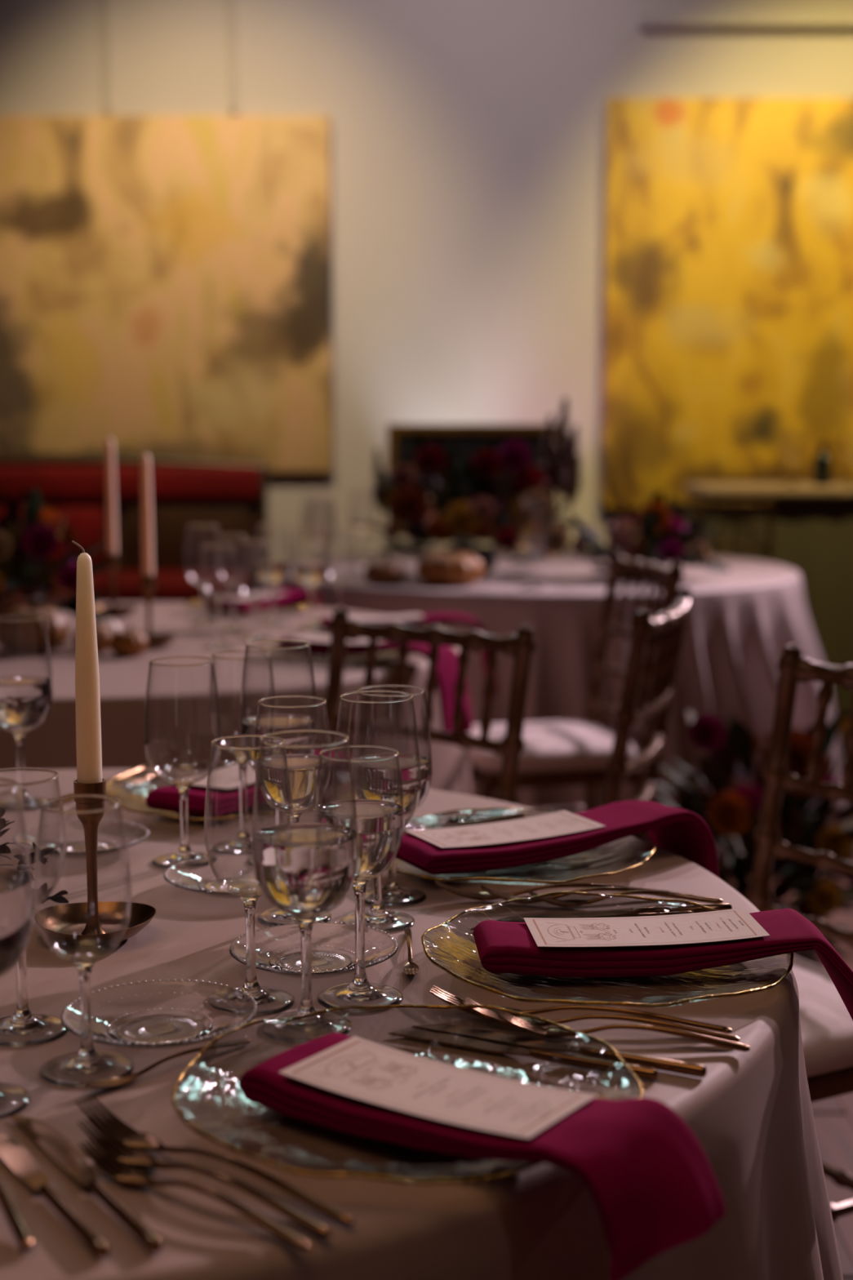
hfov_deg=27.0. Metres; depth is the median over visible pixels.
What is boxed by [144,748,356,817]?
napkin
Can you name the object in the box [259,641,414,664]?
charger plate
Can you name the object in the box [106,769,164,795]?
table knife
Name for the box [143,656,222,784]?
bowl
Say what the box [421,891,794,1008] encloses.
charger plate
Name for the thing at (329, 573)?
wine glass
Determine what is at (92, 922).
candle holder
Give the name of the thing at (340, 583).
wine glass
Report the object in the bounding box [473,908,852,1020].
napkin
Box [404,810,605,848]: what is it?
menu card
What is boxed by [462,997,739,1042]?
fork
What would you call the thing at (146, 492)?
taper candle
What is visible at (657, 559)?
bowl
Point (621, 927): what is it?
print
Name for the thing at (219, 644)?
wine glass
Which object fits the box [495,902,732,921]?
table knife
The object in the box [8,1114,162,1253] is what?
table knife
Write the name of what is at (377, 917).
wine glass
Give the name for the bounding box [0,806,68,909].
sprig
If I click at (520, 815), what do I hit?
table knife
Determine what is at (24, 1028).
wine glass
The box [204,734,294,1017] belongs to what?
wine glass
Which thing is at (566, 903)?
fork
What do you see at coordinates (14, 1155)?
table knife
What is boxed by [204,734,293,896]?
bowl
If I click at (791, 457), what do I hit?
bowl
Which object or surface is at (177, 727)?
tablecloth
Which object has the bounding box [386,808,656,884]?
charger plate
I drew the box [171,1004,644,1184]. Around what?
charger plate
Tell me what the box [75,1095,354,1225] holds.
fork
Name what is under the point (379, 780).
bowl
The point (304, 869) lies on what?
bowl
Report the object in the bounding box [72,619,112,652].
pumpkin
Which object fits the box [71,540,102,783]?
taper candle
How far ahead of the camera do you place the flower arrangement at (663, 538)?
5.03 m
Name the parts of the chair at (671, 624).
post, seat, rail, rail, rail, post, crest rail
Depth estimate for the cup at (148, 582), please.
3.60 m
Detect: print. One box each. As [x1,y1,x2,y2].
[177,764,254,787]
[294,633,382,641]
[398,1077,551,1119]
[482,818,577,835]
[613,919,742,936]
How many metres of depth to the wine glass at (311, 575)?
3.92 m
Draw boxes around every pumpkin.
[0,595,69,653]
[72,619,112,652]
[95,613,122,635]
[108,625,147,656]
[364,555,406,584]
[416,543,484,586]
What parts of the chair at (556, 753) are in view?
leg, seat, post, rail, rail, rail, crest rail, post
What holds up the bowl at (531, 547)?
on the wine glass at (531, 547)
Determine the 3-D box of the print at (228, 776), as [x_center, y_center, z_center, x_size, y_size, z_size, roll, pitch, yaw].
[-0.223,0.161,2.175,0.074,0.004,0.180,4,8,28]
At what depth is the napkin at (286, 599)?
4.27 m
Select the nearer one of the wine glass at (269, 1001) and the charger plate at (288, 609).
the wine glass at (269, 1001)
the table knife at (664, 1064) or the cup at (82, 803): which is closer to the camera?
the table knife at (664, 1064)
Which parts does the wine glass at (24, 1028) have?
stem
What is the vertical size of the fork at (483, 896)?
0.020 m
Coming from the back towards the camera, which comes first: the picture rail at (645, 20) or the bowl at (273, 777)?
the picture rail at (645, 20)
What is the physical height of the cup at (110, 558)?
0.038 m
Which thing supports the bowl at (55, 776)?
on the wine glass at (24, 1028)
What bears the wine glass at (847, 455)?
on the bar
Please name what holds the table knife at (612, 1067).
on the tablecloth at (751, 1115)
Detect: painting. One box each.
[0,115,333,471]
[601,97,852,507]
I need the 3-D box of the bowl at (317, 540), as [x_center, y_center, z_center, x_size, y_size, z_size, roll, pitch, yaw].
[-0.300,-0.329,5.049,0.082,0.137,0.082,0,7,0]
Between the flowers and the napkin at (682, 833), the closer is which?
the napkin at (682, 833)
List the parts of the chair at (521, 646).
post, rail, crest rail, post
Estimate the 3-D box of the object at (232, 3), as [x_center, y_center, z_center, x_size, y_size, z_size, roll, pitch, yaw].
[-0.840,-2.977,7.671,0.030,1.360,0.024,0,7,0]
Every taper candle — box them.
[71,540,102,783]
[105,433,117,554]
[140,448,153,575]
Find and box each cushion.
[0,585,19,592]
[17,569,248,602]
[468,720,636,773]
[786,953,852,1076]
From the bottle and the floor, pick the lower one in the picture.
the floor
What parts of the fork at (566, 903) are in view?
handle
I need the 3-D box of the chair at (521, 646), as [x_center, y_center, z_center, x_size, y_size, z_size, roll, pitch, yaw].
[-0.127,0.431,2.728,0.413,0.903,0.491,6,9,38]
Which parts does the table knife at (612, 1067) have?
blade, handle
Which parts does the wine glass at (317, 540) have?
stem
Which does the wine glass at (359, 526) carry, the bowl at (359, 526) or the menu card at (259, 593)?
the bowl at (359, 526)
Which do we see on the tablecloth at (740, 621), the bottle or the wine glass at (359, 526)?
the wine glass at (359, 526)
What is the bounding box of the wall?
[0,0,852,588]
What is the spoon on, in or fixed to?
on the tablecloth at (751, 1115)
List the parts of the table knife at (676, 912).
blade, handle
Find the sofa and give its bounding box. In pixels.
[0,453,270,602]
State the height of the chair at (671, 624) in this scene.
0.903 m
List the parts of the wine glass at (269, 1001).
stem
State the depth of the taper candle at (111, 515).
4.13 m
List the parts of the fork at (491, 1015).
handle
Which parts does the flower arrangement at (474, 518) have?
flower, flower, flower, flower, flower, flower, flower, flower, flower, flower, flower, flower, flower, flower, flower, flower, flower, flower, flower, flower, flower, flower, flower, flower, flower, flower, flower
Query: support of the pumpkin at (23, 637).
on the tablecloth at (177, 727)
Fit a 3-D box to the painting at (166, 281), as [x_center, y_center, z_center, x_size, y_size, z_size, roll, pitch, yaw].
[-1.285,-1.516,7.843,1.730,1.540,0.052,0,7,0]
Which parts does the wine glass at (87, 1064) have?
stem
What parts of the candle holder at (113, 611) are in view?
stem, dish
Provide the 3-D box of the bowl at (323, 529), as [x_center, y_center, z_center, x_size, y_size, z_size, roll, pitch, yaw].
[-0.340,-0.376,5.416,0.082,0.137,0.082,0,7,0]
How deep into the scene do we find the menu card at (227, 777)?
2.14 m
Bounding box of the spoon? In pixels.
[0,1182,33,1251]
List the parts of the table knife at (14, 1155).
blade, handle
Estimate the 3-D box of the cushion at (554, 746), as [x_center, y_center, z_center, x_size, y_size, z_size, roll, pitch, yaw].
[0.257,0.238,4.053,0.376,0.050,0.386,-2,8,-14]
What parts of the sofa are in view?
crest rail, carved panel, armrest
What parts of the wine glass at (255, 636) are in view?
stem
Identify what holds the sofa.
on the floor
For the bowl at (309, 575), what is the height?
0.135 m
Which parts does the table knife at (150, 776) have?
blade, handle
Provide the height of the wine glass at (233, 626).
0.207 m
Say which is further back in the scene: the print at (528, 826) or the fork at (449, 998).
the print at (528, 826)
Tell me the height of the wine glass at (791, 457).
0.226 m
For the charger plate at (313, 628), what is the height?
0.025 m
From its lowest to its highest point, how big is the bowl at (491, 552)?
0.073 m
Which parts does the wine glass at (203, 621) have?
stem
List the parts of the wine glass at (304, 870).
stem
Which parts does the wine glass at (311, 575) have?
stem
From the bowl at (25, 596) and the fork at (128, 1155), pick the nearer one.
the fork at (128, 1155)
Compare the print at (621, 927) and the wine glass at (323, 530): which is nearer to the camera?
the print at (621, 927)
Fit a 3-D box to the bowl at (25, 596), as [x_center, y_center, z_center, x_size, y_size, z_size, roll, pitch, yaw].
[-0.920,-0.059,3.884,0.160,0.073,0.160,0,7,0]
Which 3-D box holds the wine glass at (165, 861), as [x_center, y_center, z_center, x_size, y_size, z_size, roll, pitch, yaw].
[-0.257,0.129,1.878,0.082,0.216,0.082,0,7,0]
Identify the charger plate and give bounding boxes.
[106,761,357,822]
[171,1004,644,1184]
[183,595,318,615]
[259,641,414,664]
[302,614,451,635]
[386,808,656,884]
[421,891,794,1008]
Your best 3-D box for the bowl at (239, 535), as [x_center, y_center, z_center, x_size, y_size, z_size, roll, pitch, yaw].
[-0.425,-0.177,3.889,0.073,0.104,0.073,0,7,0]
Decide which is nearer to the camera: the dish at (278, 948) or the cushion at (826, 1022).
the dish at (278, 948)
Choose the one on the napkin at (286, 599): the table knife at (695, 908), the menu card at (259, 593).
the menu card at (259, 593)
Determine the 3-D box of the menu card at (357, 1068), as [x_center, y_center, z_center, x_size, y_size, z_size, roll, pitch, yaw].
[0.006,0.292,1.164,0.196,0.005,0.084,5,9,35]
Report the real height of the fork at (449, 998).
0.020 m
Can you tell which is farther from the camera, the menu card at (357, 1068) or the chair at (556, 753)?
the chair at (556, 753)
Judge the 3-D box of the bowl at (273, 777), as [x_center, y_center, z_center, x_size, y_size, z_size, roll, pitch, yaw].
[-0.125,0.108,1.661,0.073,0.105,0.073,0,7,0]
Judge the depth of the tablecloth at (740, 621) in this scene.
4.80 m
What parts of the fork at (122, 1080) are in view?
handle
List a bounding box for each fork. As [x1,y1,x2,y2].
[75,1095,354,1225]
[77,1115,331,1237]
[78,1137,310,1250]
[79,1038,251,1088]
[403,928,418,974]
[429,985,732,1033]
[434,879,670,901]
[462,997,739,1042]
[480,884,692,904]
[497,1011,750,1052]
[527,889,723,907]
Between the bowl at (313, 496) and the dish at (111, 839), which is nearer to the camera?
the dish at (111, 839)
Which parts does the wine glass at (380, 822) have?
stem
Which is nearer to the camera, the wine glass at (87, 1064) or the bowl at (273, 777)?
the wine glass at (87, 1064)
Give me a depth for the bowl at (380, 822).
1.41 m
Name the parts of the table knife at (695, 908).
blade, handle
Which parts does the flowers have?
flower, flower, flower, flower, flower, flower, flower, flower, flower, flower, flower, flower, flower, flower, flower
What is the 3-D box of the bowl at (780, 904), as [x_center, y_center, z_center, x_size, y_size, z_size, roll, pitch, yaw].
[0.770,0.660,4.178,0.160,0.073,0.160,0,7,0]
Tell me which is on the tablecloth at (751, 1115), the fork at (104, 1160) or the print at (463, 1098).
the fork at (104, 1160)
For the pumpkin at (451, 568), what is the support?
on the tablecloth at (740, 621)
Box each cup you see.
[73,777,106,823]
[106,553,118,570]
[140,574,155,594]
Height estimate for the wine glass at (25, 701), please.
0.230 m
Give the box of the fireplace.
[386,424,557,550]
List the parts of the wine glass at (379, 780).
stem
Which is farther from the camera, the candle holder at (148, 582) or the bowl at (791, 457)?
the bowl at (791, 457)
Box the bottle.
[813,441,832,485]
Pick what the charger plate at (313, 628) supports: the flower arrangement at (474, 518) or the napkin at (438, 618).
the napkin at (438, 618)
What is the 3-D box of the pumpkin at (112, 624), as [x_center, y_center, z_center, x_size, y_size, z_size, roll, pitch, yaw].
[-0.667,-0.024,3.657,0.083,0.064,0.084,0,7,0]
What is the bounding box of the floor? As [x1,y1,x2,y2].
[727,713,852,1279]
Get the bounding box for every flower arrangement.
[0,485,112,618]
[361,396,586,573]
[569,489,730,578]
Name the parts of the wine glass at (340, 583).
stem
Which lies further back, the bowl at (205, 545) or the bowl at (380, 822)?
the bowl at (205, 545)
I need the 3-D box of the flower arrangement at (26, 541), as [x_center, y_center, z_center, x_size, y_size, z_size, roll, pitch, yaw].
[-0.917,-0.177,3.854,0.499,0.314,0.470,0,7,0]
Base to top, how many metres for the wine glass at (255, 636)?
0.207 m
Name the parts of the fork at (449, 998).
handle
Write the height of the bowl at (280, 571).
0.135 m
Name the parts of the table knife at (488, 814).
blade, handle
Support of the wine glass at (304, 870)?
on the tablecloth at (751, 1115)
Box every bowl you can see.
[0,592,42,603]
[0,613,53,732]
[0,767,66,906]
[0,777,34,977]
[33,794,131,962]
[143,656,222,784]
[184,524,222,586]
[200,544,236,597]
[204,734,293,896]
[208,649,275,753]
[215,533,248,582]
[236,540,271,598]
[251,729,359,918]
[253,695,331,813]
[254,524,291,585]
[293,525,329,587]
[301,493,328,531]
[306,499,335,548]
[308,496,333,532]
[314,745,404,879]
[324,528,355,581]
[333,689,421,826]
[350,490,376,534]
[351,684,432,816]
[443,546,497,573]
[516,503,546,555]
[619,550,669,578]
[770,899,786,909]
[782,430,803,463]
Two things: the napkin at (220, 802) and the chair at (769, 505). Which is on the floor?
the chair at (769, 505)
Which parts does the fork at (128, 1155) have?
handle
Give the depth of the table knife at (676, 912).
1.67 m
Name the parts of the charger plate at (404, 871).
plate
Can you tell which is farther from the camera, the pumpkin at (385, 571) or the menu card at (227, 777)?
the pumpkin at (385, 571)
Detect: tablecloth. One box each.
[0,601,471,795]
[0,768,843,1279]
[275,547,848,876]
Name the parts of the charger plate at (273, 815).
plate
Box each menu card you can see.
[169,760,257,789]
[213,591,287,600]
[278,1035,598,1138]
[287,632,386,643]
[329,613,424,620]
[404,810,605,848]
[523,907,769,946]
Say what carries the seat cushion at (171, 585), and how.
on the sofa
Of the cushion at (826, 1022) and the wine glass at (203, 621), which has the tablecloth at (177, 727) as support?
the wine glass at (203, 621)
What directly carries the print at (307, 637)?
on the menu card at (307, 637)
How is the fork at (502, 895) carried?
on the tablecloth at (751, 1115)
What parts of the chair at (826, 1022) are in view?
post, rail, rail, rail, crest rail, seat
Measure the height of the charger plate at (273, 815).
0.024 m
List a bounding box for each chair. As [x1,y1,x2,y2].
[320,608,536,804]
[468,548,684,813]
[601,586,693,843]
[666,496,775,562]
[745,643,852,1222]
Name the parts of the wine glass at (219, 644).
stem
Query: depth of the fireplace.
7.20 m
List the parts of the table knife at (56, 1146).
blade, handle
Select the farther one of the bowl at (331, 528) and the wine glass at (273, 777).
the bowl at (331, 528)
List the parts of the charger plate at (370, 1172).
plate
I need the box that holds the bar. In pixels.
[684,482,852,714]
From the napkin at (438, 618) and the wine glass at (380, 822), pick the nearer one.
the wine glass at (380, 822)
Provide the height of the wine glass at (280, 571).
0.223 m
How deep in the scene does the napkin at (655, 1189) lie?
1.08 m
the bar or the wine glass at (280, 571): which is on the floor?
the bar
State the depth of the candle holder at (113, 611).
4.16 m
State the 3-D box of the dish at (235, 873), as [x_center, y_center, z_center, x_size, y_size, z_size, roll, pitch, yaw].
[-0.190,0.240,1.780,0.145,0.019,0.145,-2,7,-12]
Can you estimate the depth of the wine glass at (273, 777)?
1.65 m
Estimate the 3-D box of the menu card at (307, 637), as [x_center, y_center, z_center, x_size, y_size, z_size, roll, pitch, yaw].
[-0.165,-0.003,3.455,0.196,0.005,0.084,4,8,27]
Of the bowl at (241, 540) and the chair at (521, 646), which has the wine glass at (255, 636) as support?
the bowl at (241, 540)
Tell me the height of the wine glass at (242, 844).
0.215 m
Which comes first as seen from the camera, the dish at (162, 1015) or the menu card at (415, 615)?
the dish at (162, 1015)
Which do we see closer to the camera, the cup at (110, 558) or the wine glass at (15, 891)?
the wine glass at (15, 891)
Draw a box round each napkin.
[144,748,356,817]
[205,587,322,611]
[238,1032,725,1279]
[275,634,473,733]
[319,612,498,695]
[395,800,719,877]
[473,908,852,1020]
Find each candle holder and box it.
[34,777,156,946]
[94,553,137,617]
[140,574,177,648]
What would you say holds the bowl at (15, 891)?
on the wine glass at (15, 891)
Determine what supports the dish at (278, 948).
on the tablecloth at (751, 1115)
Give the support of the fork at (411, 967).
on the tablecloth at (751, 1115)
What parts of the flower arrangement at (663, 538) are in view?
flower, flower, flower, flower, flower, flower, flower, flower, flower, flower, flower, flower, flower, flower, flower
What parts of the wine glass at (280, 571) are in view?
stem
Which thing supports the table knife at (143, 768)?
on the tablecloth at (751, 1115)
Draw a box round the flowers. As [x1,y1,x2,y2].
[655,710,852,929]
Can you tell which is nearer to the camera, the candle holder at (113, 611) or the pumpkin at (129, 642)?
the pumpkin at (129, 642)
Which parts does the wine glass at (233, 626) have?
stem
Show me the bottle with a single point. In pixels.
(823, 461)
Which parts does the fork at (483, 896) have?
handle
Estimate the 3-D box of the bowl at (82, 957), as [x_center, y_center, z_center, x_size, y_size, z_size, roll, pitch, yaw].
[-0.247,0.173,1.276,0.069,0.115,0.069,0,7,0]
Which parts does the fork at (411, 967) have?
handle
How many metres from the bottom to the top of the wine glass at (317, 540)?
0.226 m
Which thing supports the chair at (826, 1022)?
on the floor
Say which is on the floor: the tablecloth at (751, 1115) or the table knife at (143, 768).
the tablecloth at (751, 1115)
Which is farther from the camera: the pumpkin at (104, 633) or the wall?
the wall
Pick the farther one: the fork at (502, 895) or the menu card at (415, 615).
the menu card at (415, 615)
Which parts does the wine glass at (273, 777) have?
stem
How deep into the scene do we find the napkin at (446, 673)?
3.36 m
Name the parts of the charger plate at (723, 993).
plate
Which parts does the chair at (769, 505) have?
post, crest rail, rail, post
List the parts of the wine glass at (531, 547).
stem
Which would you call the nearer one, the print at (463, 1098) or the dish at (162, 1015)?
the print at (463, 1098)
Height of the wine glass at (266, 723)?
0.235 m
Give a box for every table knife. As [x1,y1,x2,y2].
[0,1131,109,1257]
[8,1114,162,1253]
[52,764,146,807]
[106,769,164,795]
[388,1030,657,1080]
[401,806,514,834]
[412,1024,706,1077]
[449,812,525,827]
[470,911,693,930]
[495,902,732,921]
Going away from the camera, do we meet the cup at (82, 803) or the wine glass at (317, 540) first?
the cup at (82, 803)
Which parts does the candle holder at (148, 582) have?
stem, dish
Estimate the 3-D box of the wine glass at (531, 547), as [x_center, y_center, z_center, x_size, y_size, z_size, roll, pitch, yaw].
[0.285,-0.253,4.807,0.082,0.226,0.082,5,9,35]
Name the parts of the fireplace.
frame, leg, frame rail, leg, panel, frame rail, frame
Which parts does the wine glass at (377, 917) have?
stem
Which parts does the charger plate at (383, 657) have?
plate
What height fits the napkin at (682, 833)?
0.144 m
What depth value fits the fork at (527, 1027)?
1.34 m
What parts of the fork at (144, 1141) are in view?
handle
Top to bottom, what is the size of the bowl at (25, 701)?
0.140 m
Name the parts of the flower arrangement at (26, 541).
flower, flower, flower, flower, flower, flower, flower, flower, flower, flower, flower, flower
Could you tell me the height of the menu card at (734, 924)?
0.006 m
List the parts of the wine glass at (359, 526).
stem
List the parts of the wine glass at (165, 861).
stem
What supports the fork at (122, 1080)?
on the tablecloth at (751, 1115)
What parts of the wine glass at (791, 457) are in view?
stem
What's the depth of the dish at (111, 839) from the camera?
1.96 m
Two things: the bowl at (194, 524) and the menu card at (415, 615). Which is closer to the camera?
the menu card at (415, 615)
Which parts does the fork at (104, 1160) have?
handle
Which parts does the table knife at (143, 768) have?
blade, handle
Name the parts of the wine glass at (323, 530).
stem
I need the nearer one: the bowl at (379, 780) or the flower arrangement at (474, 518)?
the bowl at (379, 780)
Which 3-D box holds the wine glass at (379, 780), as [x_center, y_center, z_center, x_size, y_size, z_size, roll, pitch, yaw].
[-0.034,0.151,1.740,0.079,0.207,0.079,-1,7,-10]
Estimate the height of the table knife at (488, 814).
0.009 m
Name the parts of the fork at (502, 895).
handle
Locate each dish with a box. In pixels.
[13,819,149,859]
[60,978,257,1050]
[163,853,263,898]
[229,920,398,978]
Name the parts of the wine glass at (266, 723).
stem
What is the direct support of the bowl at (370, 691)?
on the wine glass at (377, 917)
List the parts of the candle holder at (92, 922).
stem, dish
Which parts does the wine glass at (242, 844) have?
stem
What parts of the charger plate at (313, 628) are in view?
plate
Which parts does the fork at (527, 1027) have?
handle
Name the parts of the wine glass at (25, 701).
stem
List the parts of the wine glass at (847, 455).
stem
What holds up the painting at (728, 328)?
attached to the wall
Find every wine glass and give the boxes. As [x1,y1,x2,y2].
[0,613,53,811]
[0,767,67,1047]
[0,777,34,1119]
[33,794,134,1087]
[143,656,222,869]
[184,524,222,626]
[200,544,236,649]
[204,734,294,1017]
[208,649,275,855]
[215,533,248,631]
[236,540,271,641]
[239,639,317,824]
[251,729,359,1044]
[253,695,331,926]
[254,524,291,626]
[293,525,329,628]
[301,493,328,563]
[306,499,335,580]
[308,496,333,574]
[314,745,404,1013]
[324,528,355,608]
[333,689,421,933]
[350,490,376,563]
[351,684,432,906]
[516,503,546,589]
[782,430,803,486]
[842,430,852,486]
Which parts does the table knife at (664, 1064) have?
blade, handle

